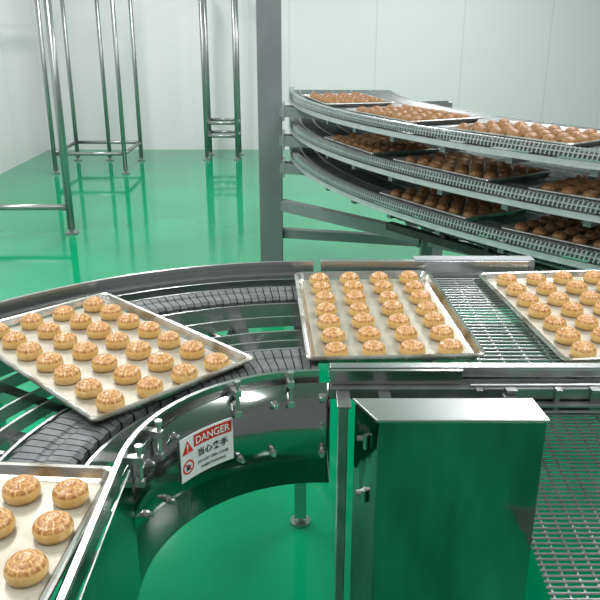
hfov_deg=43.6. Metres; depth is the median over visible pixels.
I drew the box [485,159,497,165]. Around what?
bun
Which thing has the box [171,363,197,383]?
bun
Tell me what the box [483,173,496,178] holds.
bun
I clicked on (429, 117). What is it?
bun
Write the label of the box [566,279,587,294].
bun
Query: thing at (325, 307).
bun
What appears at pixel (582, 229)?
bun
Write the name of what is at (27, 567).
bun
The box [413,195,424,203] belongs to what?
bun
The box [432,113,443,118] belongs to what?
bun
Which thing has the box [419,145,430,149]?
bun
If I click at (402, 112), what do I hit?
bun
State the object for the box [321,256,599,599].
conveyor
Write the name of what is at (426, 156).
bun
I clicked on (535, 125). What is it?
bun
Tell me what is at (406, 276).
bun
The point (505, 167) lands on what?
bun
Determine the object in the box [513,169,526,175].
bun
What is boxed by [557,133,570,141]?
bun
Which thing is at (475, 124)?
bun
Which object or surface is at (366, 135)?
bun
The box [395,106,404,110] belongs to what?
bun
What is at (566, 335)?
bun
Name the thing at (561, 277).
bun
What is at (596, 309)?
bun
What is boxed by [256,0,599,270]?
conveyor
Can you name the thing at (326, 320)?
bun
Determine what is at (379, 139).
bun
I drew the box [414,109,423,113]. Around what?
bun
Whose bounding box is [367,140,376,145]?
bun
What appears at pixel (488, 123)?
bun
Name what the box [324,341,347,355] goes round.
bun
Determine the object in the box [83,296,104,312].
bun
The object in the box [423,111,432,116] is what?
bun
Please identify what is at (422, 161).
bun
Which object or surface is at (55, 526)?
bun
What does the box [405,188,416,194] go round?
bun
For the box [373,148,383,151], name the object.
bun
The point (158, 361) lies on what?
bun
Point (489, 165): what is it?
bun
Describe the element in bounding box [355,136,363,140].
bun
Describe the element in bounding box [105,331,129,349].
bun
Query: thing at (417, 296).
bun
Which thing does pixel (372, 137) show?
bun
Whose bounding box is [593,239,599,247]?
bun
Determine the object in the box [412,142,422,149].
bun
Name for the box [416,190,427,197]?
bun
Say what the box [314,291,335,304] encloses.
bun
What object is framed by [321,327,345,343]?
bun
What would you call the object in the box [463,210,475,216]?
bun
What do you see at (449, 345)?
bun
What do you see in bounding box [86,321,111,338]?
bun
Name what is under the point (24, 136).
wall
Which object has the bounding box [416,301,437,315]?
bun
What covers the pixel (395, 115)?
bun
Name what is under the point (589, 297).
bun
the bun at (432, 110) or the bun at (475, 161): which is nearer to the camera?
the bun at (475, 161)
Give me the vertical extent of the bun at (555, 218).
0.033 m
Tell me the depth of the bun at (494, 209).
3.26 m
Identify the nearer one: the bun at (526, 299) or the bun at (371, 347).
the bun at (371, 347)
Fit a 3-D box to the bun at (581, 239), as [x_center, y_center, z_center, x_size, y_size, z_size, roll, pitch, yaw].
[1.050,-0.227,2.810,0.057,0.034,0.056,-19,27,-41]
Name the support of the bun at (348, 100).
on the baking tray at (307, 96)
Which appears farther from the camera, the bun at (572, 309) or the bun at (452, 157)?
the bun at (452, 157)
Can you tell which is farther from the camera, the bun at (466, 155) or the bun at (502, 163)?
the bun at (466, 155)
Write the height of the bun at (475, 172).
0.034 m
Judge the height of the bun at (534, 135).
0.032 m
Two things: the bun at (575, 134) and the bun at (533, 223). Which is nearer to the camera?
the bun at (575, 134)
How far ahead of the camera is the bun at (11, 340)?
1.72 m
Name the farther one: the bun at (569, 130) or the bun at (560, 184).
the bun at (569, 130)
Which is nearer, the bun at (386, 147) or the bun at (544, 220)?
the bun at (544, 220)
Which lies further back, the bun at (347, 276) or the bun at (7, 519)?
the bun at (347, 276)
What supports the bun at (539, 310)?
on the baking tray at (562, 351)
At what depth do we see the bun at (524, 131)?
2.96 m
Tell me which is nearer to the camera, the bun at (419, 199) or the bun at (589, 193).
the bun at (589, 193)
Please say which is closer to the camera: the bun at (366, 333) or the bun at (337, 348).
the bun at (337, 348)
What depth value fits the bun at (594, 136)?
2.83 m
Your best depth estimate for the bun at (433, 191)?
3.60 m
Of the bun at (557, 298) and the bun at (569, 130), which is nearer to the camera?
the bun at (557, 298)
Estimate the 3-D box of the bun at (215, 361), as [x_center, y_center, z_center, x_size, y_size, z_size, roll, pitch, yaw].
[-0.181,0.131,1.625,0.058,0.031,0.056,-14,24,-33]
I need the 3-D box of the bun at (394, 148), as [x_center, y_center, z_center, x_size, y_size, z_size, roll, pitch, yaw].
[0.471,-0.745,3.720,0.059,0.034,0.057,3,20,9]
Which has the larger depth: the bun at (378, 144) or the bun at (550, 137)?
the bun at (378, 144)
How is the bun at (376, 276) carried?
on the baking tray at (314, 347)
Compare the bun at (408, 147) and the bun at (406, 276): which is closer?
the bun at (406, 276)
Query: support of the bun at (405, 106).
on the baking tray at (472, 118)
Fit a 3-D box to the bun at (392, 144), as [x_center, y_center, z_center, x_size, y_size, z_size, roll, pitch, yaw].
[0.492,-0.807,3.895,0.055,0.032,0.057,-15,25,-35]
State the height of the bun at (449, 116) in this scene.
0.034 m
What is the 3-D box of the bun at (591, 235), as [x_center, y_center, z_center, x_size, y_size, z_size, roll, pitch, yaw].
[1.116,-0.247,2.863,0.058,0.034,0.057,-1,20,-2]
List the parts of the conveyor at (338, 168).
post, bracket plate, bracket plate, bracket plate, cross arm, cross arm, cross arm, cross arm, cross arm, cross arm, cross arm, cross arm, cross arm, post, post, tier rail, tier rail, tier rail, cross arm, cross arm, cross arm, drive chain, cross arm, cross arm, cross arm, cross arm, cross arm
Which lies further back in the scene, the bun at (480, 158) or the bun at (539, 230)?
the bun at (480, 158)
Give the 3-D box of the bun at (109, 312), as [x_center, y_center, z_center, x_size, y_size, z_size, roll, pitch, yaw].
[-0.479,0.028,1.902,0.058,0.035,0.056,-12,23,-29]
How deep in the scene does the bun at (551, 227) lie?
2.96 m
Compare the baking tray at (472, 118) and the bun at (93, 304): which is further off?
the baking tray at (472, 118)
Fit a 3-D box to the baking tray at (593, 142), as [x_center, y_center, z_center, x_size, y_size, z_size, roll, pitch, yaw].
[0.939,-0.669,3.009,0.400,0.022,0.614,-14,25,-34]
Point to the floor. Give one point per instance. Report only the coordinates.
(173, 208)
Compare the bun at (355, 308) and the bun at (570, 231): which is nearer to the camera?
the bun at (355, 308)
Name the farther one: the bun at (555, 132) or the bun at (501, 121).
the bun at (501, 121)
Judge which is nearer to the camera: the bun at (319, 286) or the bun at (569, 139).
the bun at (319, 286)
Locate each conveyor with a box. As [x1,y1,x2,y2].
[0,260,330,599]
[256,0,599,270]
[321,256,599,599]
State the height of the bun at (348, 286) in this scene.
0.035 m
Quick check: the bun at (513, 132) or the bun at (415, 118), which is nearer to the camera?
the bun at (513, 132)
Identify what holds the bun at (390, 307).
on the baking tray at (314, 347)
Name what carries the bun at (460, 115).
on the baking tray at (472, 118)
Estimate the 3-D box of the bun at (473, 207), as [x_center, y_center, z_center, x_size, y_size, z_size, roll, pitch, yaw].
[0.751,-0.406,3.301,0.056,0.035,0.058,14,24,34]
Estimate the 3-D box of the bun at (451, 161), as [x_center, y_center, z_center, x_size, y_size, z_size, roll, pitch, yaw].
[0.671,-0.616,3.367,0.058,0.033,0.057,-5,21,-14]
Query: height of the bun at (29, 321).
0.035 m
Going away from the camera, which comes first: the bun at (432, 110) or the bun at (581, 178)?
the bun at (581, 178)
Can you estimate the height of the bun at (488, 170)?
0.033 m
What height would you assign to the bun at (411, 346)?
0.032 m
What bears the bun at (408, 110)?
on the baking tray at (472, 118)
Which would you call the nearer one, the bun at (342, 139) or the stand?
the bun at (342, 139)
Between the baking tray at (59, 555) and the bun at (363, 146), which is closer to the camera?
the baking tray at (59, 555)
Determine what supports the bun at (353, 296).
on the baking tray at (314, 347)
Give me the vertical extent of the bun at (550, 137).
0.033 m
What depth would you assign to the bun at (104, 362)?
1.60 m
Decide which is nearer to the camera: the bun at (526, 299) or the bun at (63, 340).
the bun at (63, 340)
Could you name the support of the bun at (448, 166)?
on the baking tray at (544, 172)
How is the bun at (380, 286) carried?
on the baking tray at (314, 347)
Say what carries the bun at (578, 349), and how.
on the baking tray at (562, 351)
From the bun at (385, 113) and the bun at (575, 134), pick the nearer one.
the bun at (575, 134)
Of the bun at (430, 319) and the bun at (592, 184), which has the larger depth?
the bun at (592, 184)
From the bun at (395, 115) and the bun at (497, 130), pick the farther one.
the bun at (395, 115)
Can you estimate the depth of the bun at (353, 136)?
4.14 m
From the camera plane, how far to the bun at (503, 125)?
3.14 m
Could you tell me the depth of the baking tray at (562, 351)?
1.96 m
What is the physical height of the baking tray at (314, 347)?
0.022 m
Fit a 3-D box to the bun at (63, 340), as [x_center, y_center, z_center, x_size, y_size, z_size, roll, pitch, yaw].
[-0.543,0.091,1.734,0.056,0.032,0.055,16,25,37]
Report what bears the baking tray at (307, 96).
on the conveyor at (338, 168)
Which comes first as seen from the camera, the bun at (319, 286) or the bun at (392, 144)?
the bun at (319, 286)
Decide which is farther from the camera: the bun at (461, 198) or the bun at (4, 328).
the bun at (461, 198)
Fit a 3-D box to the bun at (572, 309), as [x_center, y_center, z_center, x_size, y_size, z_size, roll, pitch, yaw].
[0.698,0.022,1.921,0.054,0.034,0.056,-8,22,-22]
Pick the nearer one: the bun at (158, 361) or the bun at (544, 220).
the bun at (158, 361)
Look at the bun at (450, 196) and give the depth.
3.53 m
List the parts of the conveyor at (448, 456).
panel, rail, guide rail, leg, lid, rail, rail, guide rod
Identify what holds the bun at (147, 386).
on the baking tray at (87, 408)
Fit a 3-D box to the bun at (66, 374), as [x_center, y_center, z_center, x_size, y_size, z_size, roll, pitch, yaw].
[-0.486,0.152,1.563,0.058,0.034,0.056,-16,26,-38]
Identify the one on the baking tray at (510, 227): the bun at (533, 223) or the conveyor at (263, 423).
the bun at (533, 223)
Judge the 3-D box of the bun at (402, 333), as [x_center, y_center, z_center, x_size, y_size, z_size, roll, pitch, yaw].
[0.250,0.077,1.768,0.055,0.035,0.054,-13,24,-32]
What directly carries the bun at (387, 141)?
on the baking tray at (434, 149)
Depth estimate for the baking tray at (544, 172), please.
3.20 m
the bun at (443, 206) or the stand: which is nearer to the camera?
the bun at (443, 206)
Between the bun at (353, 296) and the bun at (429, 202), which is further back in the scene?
the bun at (429, 202)
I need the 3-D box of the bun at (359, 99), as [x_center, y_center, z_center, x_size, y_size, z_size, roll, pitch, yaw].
[0.342,-1.129,4.248,0.058,0.035,0.057,10,22,25]
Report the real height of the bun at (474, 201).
0.033 m
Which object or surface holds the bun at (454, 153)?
on the baking tray at (544, 172)
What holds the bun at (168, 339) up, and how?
on the baking tray at (87, 408)
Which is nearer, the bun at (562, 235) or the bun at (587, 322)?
the bun at (587, 322)
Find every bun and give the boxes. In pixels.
[0,323,9,338]
[0,507,15,538]
[2,331,26,349]
[2,474,40,505]
[3,549,48,587]
[16,341,42,360]
[20,312,43,329]
[32,510,73,544]
[36,352,63,371]
[37,322,60,339]
[52,305,74,320]
[52,478,88,508]
[53,332,77,349]
[53,364,80,384]
[69,313,91,329]
[72,341,98,360]
[74,378,102,398]
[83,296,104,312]
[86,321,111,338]
[91,353,117,372]
[96,389,124,412]
[100,304,122,320]
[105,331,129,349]
[113,364,140,384]
[117,313,139,329]
[125,340,151,359]
[136,376,162,397]
[137,321,160,338]
[147,352,173,371]
[157,330,180,348]
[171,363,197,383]
[179,340,204,359]
[203,352,229,371]
[309,272,328,284]
[312,281,330,294]
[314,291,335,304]
[315,302,336,316]
[317,313,339,329]
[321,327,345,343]
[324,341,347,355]
[333,134,342,140]
[340,137,348,142]
[340,272,358,284]
[343,280,362,293]
[344,290,365,304]
[345,99,354,102]
[345,138,355,145]
[348,134,357,138]
[349,302,369,316]
[352,141,362,147]
[352,312,374,328]
[355,97,363,102]
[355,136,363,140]
[356,106,366,111]
[357,326,380,342]
[359,143,368,149]
[361,138,369,142]
[362,133,370,137]
[362,340,385,354]
[365,108,374,113]
[366,145,375,151]
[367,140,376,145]
[369,135,377,140]
[370,271,388,283]
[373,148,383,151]
[373,280,392,293]
[374,109,383,115]
[375,142,384,147]
[376,137,385,141]
[378,291,398,303]
[382,111,393,116]
[382,144,391,151]
[382,300,403,315]
[383,139,390,143]
[387,313,409,329]
[389,108,398,112]
[389,142,399,146]
[389,146,400,150]
[391,113,401,118]
[391,189,402,196]
[394,325,417,342]
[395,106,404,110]
[397,143,407,150]
[398,110,407,114]
[399,270,418,283]
[400,114,411,120]
[400,339,425,354]
[401,104,410,108]
[402,192,413,200]
[404,108,413,112]
[404,280,424,293]
[405,141,413,145]
[405,146,415,149]
[405,155,416,162]
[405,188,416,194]
[408,111,417,116]
[409,290,430,304]
[410,116,422,120]
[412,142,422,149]
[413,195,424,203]
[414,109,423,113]
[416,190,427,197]
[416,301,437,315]
[417,113,427,119]
[417,158,428,165]
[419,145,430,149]
[419,154,430,161]
[419,186,430,192]
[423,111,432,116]
[423,311,444,327]
[424,199,436,206]
[427,108,437,113]
[427,116,438,119]
[428,194,439,201]
[429,161,441,168]
[430,189,440,195]
[430,324,453,341]
[431,156,443,163]
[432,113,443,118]
[433,152,444,159]
[436,202,448,210]
[437,110,447,115]
[438,338,462,353]
[439,197,450,204]
[442,163,454,171]
[442,194,452,198]
[443,114,454,118]
[443,159,455,165]
[445,155,456,161]
[447,151,458,157]
[449,112,458,118]
[449,206,461,214]
[451,200,463,207]
[453,195,465,202]
[455,167,468,174]
[457,114,469,117]
[457,123,470,129]
[457,157,469,163]
[457,162,468,169]
[459,153,470,159]
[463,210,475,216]
[464,204,476,211]
[466,198,478,205]
[469,169,482,177]
[471,122,484,129]
[471,160,483,166]
[471,164,483,172]
[472,156,484,162]
[474,125,486,131]
[477,208,490,214]
[479,202,491,209]
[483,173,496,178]
[484,167,497,175]
[485,120,497,127]
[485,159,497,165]
[485,163,497,169]
[487,124,500,131]
[489,127,503,133]
[491,206,504,212]
[496,273,516,286]
[498,119,509,126]
[498,161,510,167]
[498,165,512,172]
[498,170,511,177]
[501,122,513,128]
[503,126,515,134]
[506,129,520,136]
[506,282,526,296]
[513,164,526,170]
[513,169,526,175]
[514,121,526,127]
[514,222,528,231]
[516,124,529,131]
[517,292,538,307]
[521,128,534,136]
[524,132,538,138]
[526,272,545,285]
[527,219,540,228]
[528,167,540,173]
[528,302,550,318]
[530,123,542,129]
[533,226,546,235]
[535,126,547,133]
[536,281,556,295]
[538,130,552,138]
[538,216,551,224]
[541,183,556,190]
[542,134,556,141]
[543,315,566,331]
[545,222,558,232]
[547,291,569,305]
[548,125,560,131]
[549,214,562,221]
[552,129,565,136]
[552,230,566,239]
[553,180,567,189]
[553,271,572,284]
[555,326,580,344]
[556,219,570,228]
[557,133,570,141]
[561,136,577,142]
[561,186,577,194]
[561,301,583,317]
[564,177,578,186]
[564,227,578,236]
[565,127,578,133]
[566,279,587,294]
[568,218,580,224]
[570,131,583,137]
[570,340,596,357]
[572,235,587,244]
[574,174,587,182]
[574,183,588,192]
[575,223,589,232]
[575,314,598,330]
[576,134,590,141]
[579,290,599,305]
[582,190,598,197]
[583,128,596,135]
[583,270,599,283]
[584,231,599,240]
[585,180,598,189]
[589,132,599,140]
[590,327,599,343]
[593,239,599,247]
[593,302,599,315]
[596,281,599,291]
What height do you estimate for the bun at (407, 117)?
0.034 m
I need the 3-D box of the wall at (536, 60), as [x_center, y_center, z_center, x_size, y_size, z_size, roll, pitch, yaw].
[1.265,-3.753,9.872,9.470,3.700,0.120,0,20,0]
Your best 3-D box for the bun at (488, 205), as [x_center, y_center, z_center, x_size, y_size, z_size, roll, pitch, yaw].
[0.828,-0.421,3.344,0.056,0.034,0.055,9,22,23]
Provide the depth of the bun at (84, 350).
1.66 m
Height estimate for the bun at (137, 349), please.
0.035 m
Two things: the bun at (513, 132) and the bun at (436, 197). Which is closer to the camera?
the bun at (513, 132)
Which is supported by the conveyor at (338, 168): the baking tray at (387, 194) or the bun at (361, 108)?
the baking tray at (387, 194)
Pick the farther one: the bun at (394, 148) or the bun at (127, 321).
the bun at (394, 148)
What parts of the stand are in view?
leg, leg, leg, leg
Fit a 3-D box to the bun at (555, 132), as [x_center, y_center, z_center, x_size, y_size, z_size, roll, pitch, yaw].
[1.022,-0.661,2.967,0.056,0.032,0.057,-14,24,-34]
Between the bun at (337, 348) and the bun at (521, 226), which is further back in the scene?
the bun at (521, 226)
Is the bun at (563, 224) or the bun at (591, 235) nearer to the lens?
the bun at (591, 235)
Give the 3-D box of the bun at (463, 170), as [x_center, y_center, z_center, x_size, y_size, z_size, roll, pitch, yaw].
[0.689,-0.549,3.187,0.054,0.032,0.055,8,21,20]
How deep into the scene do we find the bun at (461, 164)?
3.28 m
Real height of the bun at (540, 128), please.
0.033 m
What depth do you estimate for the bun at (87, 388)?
1.49 m
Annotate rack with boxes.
[0,0,78,234]
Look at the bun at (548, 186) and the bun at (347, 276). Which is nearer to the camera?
the bun at (347, 276)
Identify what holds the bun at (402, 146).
on the baking tray at (434, 149)
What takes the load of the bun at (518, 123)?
on the baking tray at (593, 142)
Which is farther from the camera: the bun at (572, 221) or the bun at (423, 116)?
the bun at (423, 116)
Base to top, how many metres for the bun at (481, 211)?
0.033 m
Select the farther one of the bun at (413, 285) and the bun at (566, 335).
the bun at (413, 285)
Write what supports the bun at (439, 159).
on the baking tray at (544, 172)
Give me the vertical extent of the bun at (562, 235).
0.033 m
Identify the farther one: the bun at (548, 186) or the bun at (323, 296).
the bun at (548, 186)
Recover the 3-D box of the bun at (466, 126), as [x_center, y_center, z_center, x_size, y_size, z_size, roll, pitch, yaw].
[0.683,-0.719,3.123,0.058,0.035,0.059,-14,24,-33]
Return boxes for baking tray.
[0,293,252,422]
[0,462,112,599]
[294,270,485,363]
[302,93,393,106]
[324,134,439,155]
[346,105,481,124]
[380,186,527,220]
[393,152,553,182]
[445,121,599,148]
[478,270,599,362]
[502,213,599,252]
[528,174,599,203]
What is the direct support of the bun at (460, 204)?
on the baking tray at (387, 194)
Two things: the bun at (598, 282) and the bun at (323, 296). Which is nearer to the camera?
the bun at (323, 296)
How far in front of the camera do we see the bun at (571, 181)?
2.94 m
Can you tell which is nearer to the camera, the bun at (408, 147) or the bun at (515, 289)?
the bun at (515, 289)
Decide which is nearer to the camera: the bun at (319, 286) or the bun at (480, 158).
the bun at (319, 286)
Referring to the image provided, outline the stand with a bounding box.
[198,0,243,159]
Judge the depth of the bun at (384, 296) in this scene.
1.99 m
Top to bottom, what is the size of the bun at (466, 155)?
0.034 m
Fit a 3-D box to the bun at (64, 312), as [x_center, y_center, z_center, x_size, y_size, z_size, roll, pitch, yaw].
[-0.599,0.031,1.900,0.055,0.032,0.056,1,20,4]
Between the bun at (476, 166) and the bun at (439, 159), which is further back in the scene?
the bun at (439, 159)
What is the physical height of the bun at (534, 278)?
0.032 m
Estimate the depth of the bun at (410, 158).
3.44 m
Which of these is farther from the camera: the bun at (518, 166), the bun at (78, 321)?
the bun at (518, 166)
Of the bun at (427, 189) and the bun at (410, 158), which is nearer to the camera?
the bun at (410, 158)
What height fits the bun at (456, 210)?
0.034 m
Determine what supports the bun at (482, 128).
on the baking tray at (593, 142)
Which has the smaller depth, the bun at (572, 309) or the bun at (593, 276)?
the bun at (572, 309)
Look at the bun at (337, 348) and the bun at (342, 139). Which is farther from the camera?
the bun at (342, 139)
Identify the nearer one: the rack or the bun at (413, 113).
the bun at (413, 113)
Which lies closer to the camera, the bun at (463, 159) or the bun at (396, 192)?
the bun at (463, 159)
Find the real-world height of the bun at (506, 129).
0.033 m
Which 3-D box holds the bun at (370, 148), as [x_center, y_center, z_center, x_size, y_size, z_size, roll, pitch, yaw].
[0.358,-0.760,3.765,0.058,0.032,0.057,11,23,28]
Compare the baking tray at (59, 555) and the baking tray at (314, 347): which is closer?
the baking tray at (59, 555)
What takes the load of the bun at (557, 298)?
on the baking tray at (562, 351)
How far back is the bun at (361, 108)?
3.78 m
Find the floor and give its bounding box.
[0,150,599,599]
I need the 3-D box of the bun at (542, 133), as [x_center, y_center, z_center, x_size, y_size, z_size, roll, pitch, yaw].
[0.956,-0.645,2.918,0.056,0.035,0.057,-8,22,-21]
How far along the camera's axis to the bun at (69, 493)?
1.15 m
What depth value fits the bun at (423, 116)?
3.46 m
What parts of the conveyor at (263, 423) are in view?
leg, tie rod, guide rail, conveyor chain, guide rail, guard panel, frame, tie rod, conveyor chain, tie rod, leg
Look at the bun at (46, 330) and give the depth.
1.77 m
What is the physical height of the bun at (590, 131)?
0.035 m
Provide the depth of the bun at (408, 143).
3.90 m
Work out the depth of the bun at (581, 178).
3.00 m
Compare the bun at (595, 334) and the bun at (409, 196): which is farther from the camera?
the bun at (409, 196)
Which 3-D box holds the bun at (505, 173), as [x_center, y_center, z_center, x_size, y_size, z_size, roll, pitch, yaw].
[0.849,-0.519,3.099,0.057,0.034,0.056,-6,21,-15]
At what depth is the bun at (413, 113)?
3.53 m
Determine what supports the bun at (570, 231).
on the baking tray at (510, 227)
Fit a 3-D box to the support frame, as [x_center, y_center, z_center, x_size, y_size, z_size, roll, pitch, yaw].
[-2.425,-2.633,8.768,0.905,2.151,1.015,0,20,0]
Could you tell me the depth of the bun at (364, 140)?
4.00 m
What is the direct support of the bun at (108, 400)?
on the baking tray at (87, 408)
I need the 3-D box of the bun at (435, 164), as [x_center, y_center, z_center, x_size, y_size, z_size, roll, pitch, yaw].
[0.600,-0.600,3.326,0.059,0.032,0.058,16,26,38]
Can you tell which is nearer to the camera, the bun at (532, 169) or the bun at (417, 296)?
the bun at (417, 296)
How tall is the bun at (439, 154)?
0.034 m
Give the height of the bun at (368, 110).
0.033 m
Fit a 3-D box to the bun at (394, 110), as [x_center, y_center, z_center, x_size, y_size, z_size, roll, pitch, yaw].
[0.461,-0.927,3.693,0.056,0.034,0.055,-12,23,-29]
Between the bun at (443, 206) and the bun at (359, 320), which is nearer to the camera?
the bun at (359, 320)
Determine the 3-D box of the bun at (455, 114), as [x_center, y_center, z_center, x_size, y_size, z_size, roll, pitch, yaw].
[0.725,-0.873,3.547,0.057,0.032,0.056,4,20,11]
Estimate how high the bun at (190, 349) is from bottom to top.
0.035 m
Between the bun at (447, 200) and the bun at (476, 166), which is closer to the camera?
the bun at (476, 166)
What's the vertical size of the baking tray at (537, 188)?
0.022 m
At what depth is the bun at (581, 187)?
2.83 m
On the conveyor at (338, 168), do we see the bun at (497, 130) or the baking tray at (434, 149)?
the baking tray at (434, 149)
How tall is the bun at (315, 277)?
0.032 m
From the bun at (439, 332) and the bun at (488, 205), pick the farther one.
the bun at (488, 205)
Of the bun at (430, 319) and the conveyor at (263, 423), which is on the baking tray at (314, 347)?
the bun at (430, 319)
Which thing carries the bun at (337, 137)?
on the baking tray at (434, 149)
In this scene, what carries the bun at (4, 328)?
on the baking tray at (87, 408)
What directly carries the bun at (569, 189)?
on the baking tray at (537, 188)
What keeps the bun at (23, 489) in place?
on the baking tray at (59, 555)
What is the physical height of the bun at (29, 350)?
0.035 m
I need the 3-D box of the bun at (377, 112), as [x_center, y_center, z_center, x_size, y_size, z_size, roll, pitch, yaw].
[0.386,-0.912,3.657,0.053,0.032,0.054,14,24,34]
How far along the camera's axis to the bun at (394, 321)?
1.83 m
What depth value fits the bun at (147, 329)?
1.77 m
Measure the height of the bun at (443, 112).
0.034 m
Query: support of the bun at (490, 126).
on the baking tray at (593, 142)
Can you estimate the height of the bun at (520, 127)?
0.032 m
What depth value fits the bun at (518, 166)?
3.23 m
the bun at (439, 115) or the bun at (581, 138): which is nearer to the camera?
the bun at (581, 138)
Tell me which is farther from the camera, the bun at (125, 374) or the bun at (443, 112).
the bun at (443, 112)
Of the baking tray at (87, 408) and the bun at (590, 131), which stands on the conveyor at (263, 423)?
the baking tray at (87, 408)
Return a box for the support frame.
[34,0,144,173]
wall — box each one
[0,0,49,173]
[33,0,599,149]
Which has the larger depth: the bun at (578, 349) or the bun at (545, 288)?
the bun at (545, 288)
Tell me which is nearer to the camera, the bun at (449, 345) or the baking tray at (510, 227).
the bun at (449, 345)
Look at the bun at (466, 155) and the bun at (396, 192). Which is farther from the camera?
the bun at (396, 192)
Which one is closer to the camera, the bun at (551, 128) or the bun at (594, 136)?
the bun at (594, 136)
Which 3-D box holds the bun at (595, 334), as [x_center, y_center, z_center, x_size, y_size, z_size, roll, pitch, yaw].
[0.712,0.080,1.762,0.053,0.033,0.055,-7,21,-19]
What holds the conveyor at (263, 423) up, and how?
on the floor
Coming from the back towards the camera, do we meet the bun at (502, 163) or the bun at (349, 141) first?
the bun at (349, 141)
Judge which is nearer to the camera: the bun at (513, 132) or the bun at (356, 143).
the bun at (513, 132)
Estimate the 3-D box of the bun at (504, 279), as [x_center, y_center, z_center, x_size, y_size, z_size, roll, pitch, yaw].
[0.593,-0.061,2.150,0.058,0.033,0.056,11,23,29]
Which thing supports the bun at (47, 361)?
on the baking tray at (87, 408)
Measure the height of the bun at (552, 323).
0.034 m
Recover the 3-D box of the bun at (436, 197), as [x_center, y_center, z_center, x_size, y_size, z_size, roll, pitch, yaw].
[0.626,-0.480,3.506,0.058,0.032,0.056,-2,20,-6]

